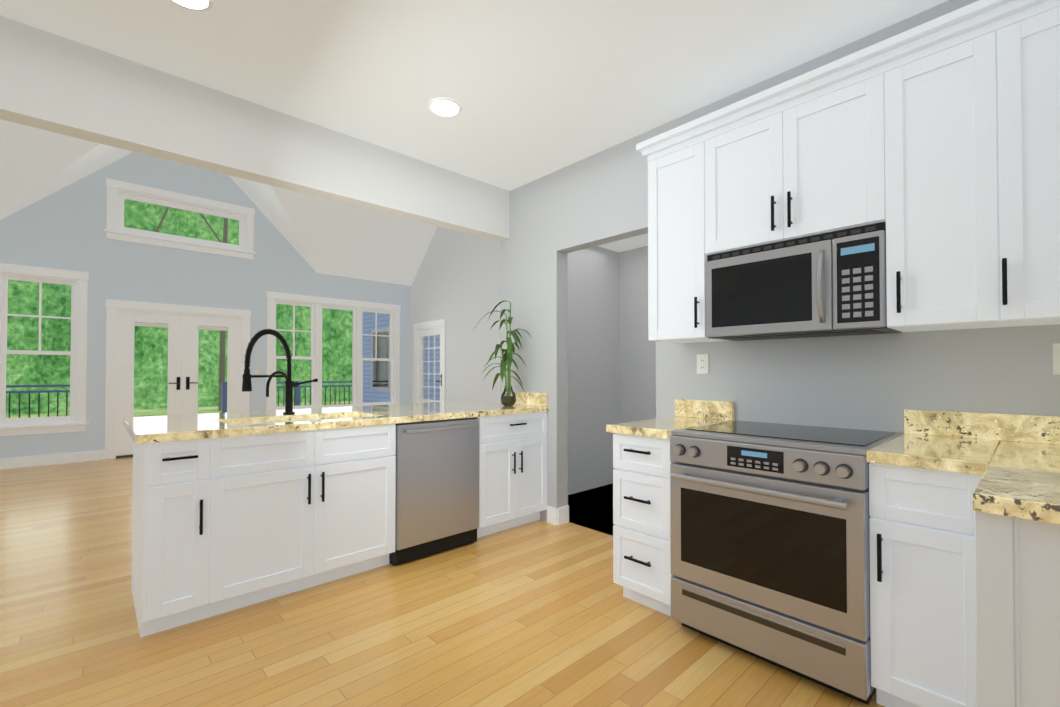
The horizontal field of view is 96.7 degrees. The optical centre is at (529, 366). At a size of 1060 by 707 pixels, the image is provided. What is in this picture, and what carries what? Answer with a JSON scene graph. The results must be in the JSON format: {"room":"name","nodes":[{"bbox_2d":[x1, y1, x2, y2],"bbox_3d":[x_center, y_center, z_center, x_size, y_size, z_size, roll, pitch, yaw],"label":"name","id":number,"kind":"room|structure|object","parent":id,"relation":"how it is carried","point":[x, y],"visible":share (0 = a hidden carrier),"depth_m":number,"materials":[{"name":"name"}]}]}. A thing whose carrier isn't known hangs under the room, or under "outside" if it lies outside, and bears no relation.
{"room":"kitchen","nodes":[
{"label":"kitchen","id":0,"kind":"room"},
{"bbox_2d":[0,152,410,458],"bbox_3d":[-5.189,-1.372,7.115,7.690,5.300,0.120,1,-1,-43],"label":"wall","id":1,"kind":"structure","parent":0,"point":[63,228],"depth_m":6.77,"materials":[{"name":"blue paint"}]},
{"bbox_2d":[0,263,88,435],"bbox_3d":[-6.836,-0.209,5.529,2.440,2.127,0.175,1,-1,-43],"label":"window","id":2,"kind":"structure","parent":1,"relation":"in","point":[75,419],"depth_m":6.12,"materials":[{"name":"white wood"}]},
{"bbox_2d":[0,450,104,468],"bbox_3d":[-6.822,1.191,5.467,2.800,0.130,0.015,1,-1,-43],"label":"baseboard","id":3,"kind":"structure","parent":1,"relation":"attached to","point":[28,461],"depth_m":6.07,"materials":[{"name":"white wood"}]},
{"bbox_2d":[105,299,250,459],"bbox_3d":[-5.202,0.182,7.064,1.750,2.190,0.146,1,-1,-43],"label":"doors","id":4,"kind":"structure","parent":1,"relation":"in","point":[183,324],"depth_m":6.96,"materials":[{"name":"white wood"}]},
{"bbox_2d":[103,178,255,259],"bbox_3d":[-5.181,-2.159,7.095,1.840,0.827,0.175,1,-1,-43],"label":"window","id":5,"kind":"structure","parent":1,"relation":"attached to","point":[118,192],"depth_m":6.99,"materials":[{"name":"white wood"}]},
{"bbox_2d":[255,367,259,373],"bbox_3d":[-4.453,0.065,7.692,0.075,0.118,0.008,1,-1,-43],"label":"electrical outlet plate","id":6,"kind":"object","parent":1,"relation":"attached to","point":[257,369],"depth_m":7.69,"materials":[{"name":"white plastic"}]},
{"bbox_2d":[266,291,400,410],"bbox_3d":[-3.505,-0.169,8.629,2.440,2.127,0.175,1,-1,-43],"label":"window","id":7,"kind":"structure","parent":1,"relation":"in","point":[316,304],"depth_m":8.54,"materials":[{"name":"white wood"}]},
{"bbox_2d":[0,119,437,285],"bbox_3d":[-3.302,-3.054,5.109,7.450,2.710,5.420,1,-1,-43],"label":"ceiling","id":8,"kind":"structure","parent":0,"point":[326,236],"depth_m":7.58,"materials":[{"name":"grey paint"}]},
{"bbox_2d":[0,16,509,240],"bbox_3d":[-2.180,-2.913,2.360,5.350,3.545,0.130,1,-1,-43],"label":"header beam","id":9,"kind":"structure","parent":0,"point":[51,82],"depth_m":2.64,"materials":[{"name":"grey paint"}]},
{"bbox_2d":[0,457,884,706],"bbox_3d":[-1.374,1.283,2.979,8.050,0.120,11.120,1,-1,-43],"label":"floor","id":10,"kind":"structure","parent":0,"point":[539,613],"depth_m":2.13,"materials":[{"name":"brown wood"}]},
{"bbox_2d":[132,437,227,637],"bbox_3d":[-1.782,0.778,2.375,0.300,0.876,0.620,1,-1,-43],"label":"base cabinet","id":11,"kind":"object","parent":10,"relation":"on","point":[222,525],"depth_m":2.16,"materials":[{"name":"white wood"}]},
{"bbox_2d":[228,417,395,610],"bbox_3d":[-1.390,0.783,2.739,1.010,0.876,0.620,1,-1,-43],"label":"base cabinet","id":12,"kind":"object","parent":10,"relation":"on","point":[307,509],"depth_m":2.51,"materials":[{"name":"white wood"}]},
{"bbox_2d":[389,417,478,565],"bbox_3d":[-0.767,0.791,3.267,0.618,0.872,0.636,1,-1,-43],"label":"dishwasher","id":13,"kind":"object","parent":10,"relation":"on","point":[437,488],"visible":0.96,"depth_m":3.03,"materials":[{"name":"silver metal"}]},
{"bbox_2d":[477,412,547,537],"bbox_3d":[-0.318,0.796,3.737,0.676,0.876,0.620,1,-1,-43],"label":"base cabinet","id":14,"kind":"object","parent":10,"relation":"on","point":[513,492],"depth_m":3.49,"materials":[{"name":"white wood"}]},
{"bbox_2d":[123,392,548,443],"bbox_3d":[-1.140,0.279,3.276,2.518,0.145,1.085,1,-1,-43],"label":"countertop","id":15,"kind":"structure","parent":14,"relation":"on","point":[153,429],"depth_m":2.88,"materials":[{"name":"stone"}]},
{"bbox_2d":[242,329,317,414],"bbox_3d":[-1.569,0.036,2.982,0.452,0.541,0.143,1,-1,-43],"label":"faucet","id":16,"kind":"object","parent":15,"relation":"on","point":[247,376],"visible":1,"depth_m":2.96,"materials":[{"name":"black metal"}]},
{"bbox_2d":[474,301,531,405],"bbox_3d":[-0.225,-0.105,3.796,0.385,0.845,0.477,1,-1,-43],"label":"bamboo plant","id":17,"kind":"object","parent":15,"relation":"on","point":[509,399],"visible":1,"depth_m":3.79,"materials":[{"name":"green plant"}]},
{"bbox_2d":[613,433,674,615],"bbox_3d":[0.791,0.780,2.544,0.677,0.876,0.337,1,-1,-43],"label":"base cabinet","id":18,"kind":"object","parent":10,"relation":"on","point":[641,473],"depth_m":2.31,"materials":[{"name":"white wood"}]},
{"bbox_2d":[606,399,1059,524],"bbox_3d":[1.492,0.254,1.398,1.223,0.145,3.020,1,-1,-43],"label":"countertop","id":19,"kind":"structure","parent":18,"relation":"on","point":[1017,467],"depth_m":1.69,"materials":[{"name":"stone"}]},
{"bbox_2d":[670,420,902,704],"bbox_3d":[1.134,0.752,2.114,0.759,0.919,0.751,1,-1,-43],"label":"range","id":20,"kind":"object","parent":10,"relation":"on","point":[769,543],"visible":0.98,"depth_m":1.84,"materials":[{"name":"silver metal"}]},
{"bbox_2d":[869,463,952,706],"bbox_3d":[1.527,0.770,1.753,0.677,0.876,0.302,1,-1,-43],"label":"base cabinet","id":21,"kind":"object","parent":10,"relation":"on","point":[901,638],"depth_m":1.58,"materials":[{"name":"white wood"}]},
{"bbox_2d":[929,472,1059,706],"bbox_3d":[1.950,0.759,0.920,1.192,0.876,1.614,1,-1,-43],"label":"base cabinet","id":22,"kind":"object","parent":10,"relation":"on","point":[964,604],"depth_m":1.05,"materials":[{"name":"white wood"}]},
{"bbox_2d":[411,226,499,402],"bbox_3d":[-0.531,-1.665,7.669,0.120,5.900,5.420,1,-1,-43],"label":"wall","id":23,"kind":"structure","parent":0,"point":[456,284],"depth_m":8.25,"materials":[{"name":"grey paint"}]},
{"bbox_2d":[413,319,445,402],"bbox_3d":[-1.910,0.219,9.107,0.146,2.170,1.160,1,-1,-43],"label":"door","id":24,"kind":"structure","parent":23,"relation":"in","point":[422,330],"depth_m":9.20,"materials":[{"name":"white wood"}]},
{"bbox_2d":[0,0,948,190],"bbox_3d":[-0.348,-1.631,0.373,5.350,0.100,5.250,1,-1,-43],"label":"ceiling","id":25,"kind":"structure","parent":0,"point":[536,89],"depth_m":2.36,"materials":[{"name":"grey paint"}]},
{"bbox_2d":[170,0,212,10],"bbox_3d":[-1.437,-1.555,1.961,0.195,0.010,0.195,0,-1,2],"label":"recessed light","id":26,"kind":"object","parent":25,"relation":"in","point":[197,5],"depth_m":2.02,"materials":[{"name":"white"}]},
{"bbox_2d":[428,97,460,116],"bbox_3d":[-0.508,-1.544,2.812,0.195,0.010,0.195,0,-1,2],"label":"recessed light","id":27,"kind":"object","parent":25,"relation":"in","point":[445,107],"depth_m":2.80,"materials":[{"name":"white"}]},
{"bbox_2d":[568,246,619,494],"bbox_3d":[0.434,-0.055,4.651,1.410,2.600,0.019,1,-1,-43],"label":"wall","id":28,"kind":"structure","parent":0,"point":[611,363],"depth_m":4.83,"materials":[{"name":"grey paint"}]},
{"bbox_2d":[598,233,647,251],"bbox_3d":[1.268,-1.316,3.785,1.430,0.100,2.450,1,-1,-43],"label":"ceiling","id":29,"kind":"structure","parent":0,"point":[630,243],"depth_m":4.84,"materials":[{"name":"grey paint"}]},
{"bbox_2d":[620,246,655,422],"bbox_3d":[1.876,-0.060,4.253,0.120,2.600,2.570,1,-1,-43],"label":"wall","id":30,"kind":"structure","parent":0,"point":[637,353],"depth_m":4.98,"materials":[{"name":"grey paint"}]},
{"bbox_2d":[500,0,1059,521],"bbox_3d":[1.610,-0.286,2.266,0.120,3.000,5.380,1,-1,-43],"label":"wall","id":31,"kind":"structure","parent":0,"point":[878,382],"depth_m":2.55,"materials":[{"name":"grey paint"}]},
{"bbox_2d":[557,251,567,507],"bbox_3d":[0.255,0.163,3.717,0.128,2.140,0.001,1,-1,-43],"label":"trim","id":32,"kind":"structure","parent":31,"relation":"attached to","point":[562,379],"depth_m":3.72,"materials":[{"name":"grey paint"}]},
{"bbox_2d":[644,124,729,342],"bbox_3d":[0.933,-0.673,2.653,0.348,1.055,0.399,1,-1,-43],"label":"upper cabinet","id":33,"kind":"object","parent":31,"relation":"attached to","point":[682,173],"depth_m":2.54,"materials":[{"name":"white wood"}]},
{"bbox_2d":[697,354,708,373],"bbox_3d":[1.025,-0.015,2.798,0.008,0.118,0.075,1,-1,-43],"label":"electrical outlet plate","id":34,"kind":"object","parent":31,"relation":"attached to","point":[702,363],"depth_m":2.79,"materials":[{"name":"white plastic"}]},
{"bbox_2d":[716,56,887,253],"bbox_3d":[1.286,-0.893,2.277,0.348,0.625,0.755,1,-1,-43],"label":"upper cabinet","id":35,"kind":"object","parent":31,"relation":"attached to","point":[813,161],"depth_m":2.09,"materials":[{"name":"white wood"}]},
{"bbox_2d":[705,222,901,340],"bbox_3d":[1.262,-0.361,2.248,0.408,0.432,0.747,1,-1,-43],"label":"microwave","id":36,"kind":"object","parent":35,"relation":"attached to","point":[833,283],"visible":1,"depth_m":2.10,"materials":[{"name":"silver metal"}]},
{"bbox_2d":[864,24,975,331],"bbox_3d":[1.651,-0.683,1.881,0.348,1.055,0.439,1,-1,-43],"label":"upper cabinet","id":37,"kind":"object","parent":31,"relation":"attached to","point":[934,144],"depth_m":1.79,"materials":[{"name":"white wood"}]},
{"bbox_2d":[968,0,1059,328],"bbox_3d":[1.848,-0.686,1.670,0.348,1.055,0.375,1,-1,-43],"label":"upper cabinet","id":38,"kind":"object","parent":31,"relation":"attached to","point":[1014,53],"depth_m":1.61,"materials":[{"name":"white wood"}]},
{"bbox_2d":[1053,343,1059,374],"bbox_3d":[1.999,-0.029,1.751,0.008,0.118,0.075,1,-1,-43],"label":"electrical outlet plate","id":39,"kind":"object","parent":31,"relation":"attached to","point":[1056,346],"depth_m":1.77,"materials":[{"name":"white plastic"}]},
{"label":"outside","id":40,"kind":"structure","parent":0,"visible":0},
{"bbox_2d":[6,401,351,418],"bbox_3d":[-7.698,1.749,16.267,90.000,0.001,16.600,1,-1,-43],"label":"ground","id":41,"kind":"structure","parent":40,"point":[151,412],"depth_m":18.16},
{"bbox_2d":[156,207,227,410],"bbox_3d":[-10.757,-4.843,16.972,22.162,13.210,5.750,1,-1,-43],"label":"trees","id":42,"kind":"object","parent":41,"relation":"on","point":[222,335],"depth_m":19.02,"materials":[{"name":"plant"}]},
{"bbox_2d":[362,312,439,402],"bbox_3d":[-1.579,-1.497,12.794,4.830,6.300,3.235,1,-1,-43],"label":"house","id":43,"kind":"structure","parent":41,"relation":"on","point":[371,372],"depth_m":11.45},
{"bbox_3d":[-6.164,1.426,8.500,7.660,0.140,3.270,1,-1,-43],"label":"deck","id":44,"kind":"object","parent":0,"visible":0},
{"bbox_2d":[6,384,69,417],"bbox_3d":[-9.029,0.824,7.939,2.310,1.050,0.100,1,-1,-43],"label":"deck railing","id":45,"kind":"object","parent":44,"relation":"on","point":[67,385],"depth_m":8.29,"materials":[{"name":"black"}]},
{"bbox_2d":[221,381,351,412],"bbox_3d":[-5.529,0.867,11.195,3.050,1.050,0.100,1,-1,-43],"label":"deck railing","id":46,"kind":"object","parent":44,"relation":"on","point":[297,390],"depth_m":11.16,"materials":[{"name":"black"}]},
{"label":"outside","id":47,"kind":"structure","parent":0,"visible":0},
{"bbox_2d":[6,199,352,414],"bbox_3d":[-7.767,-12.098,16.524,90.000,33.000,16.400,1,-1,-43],"label":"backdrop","id":48,"kind":"structure","parent":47,"point":[337,333],"depth_m":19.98,"materials":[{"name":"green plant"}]}
]}

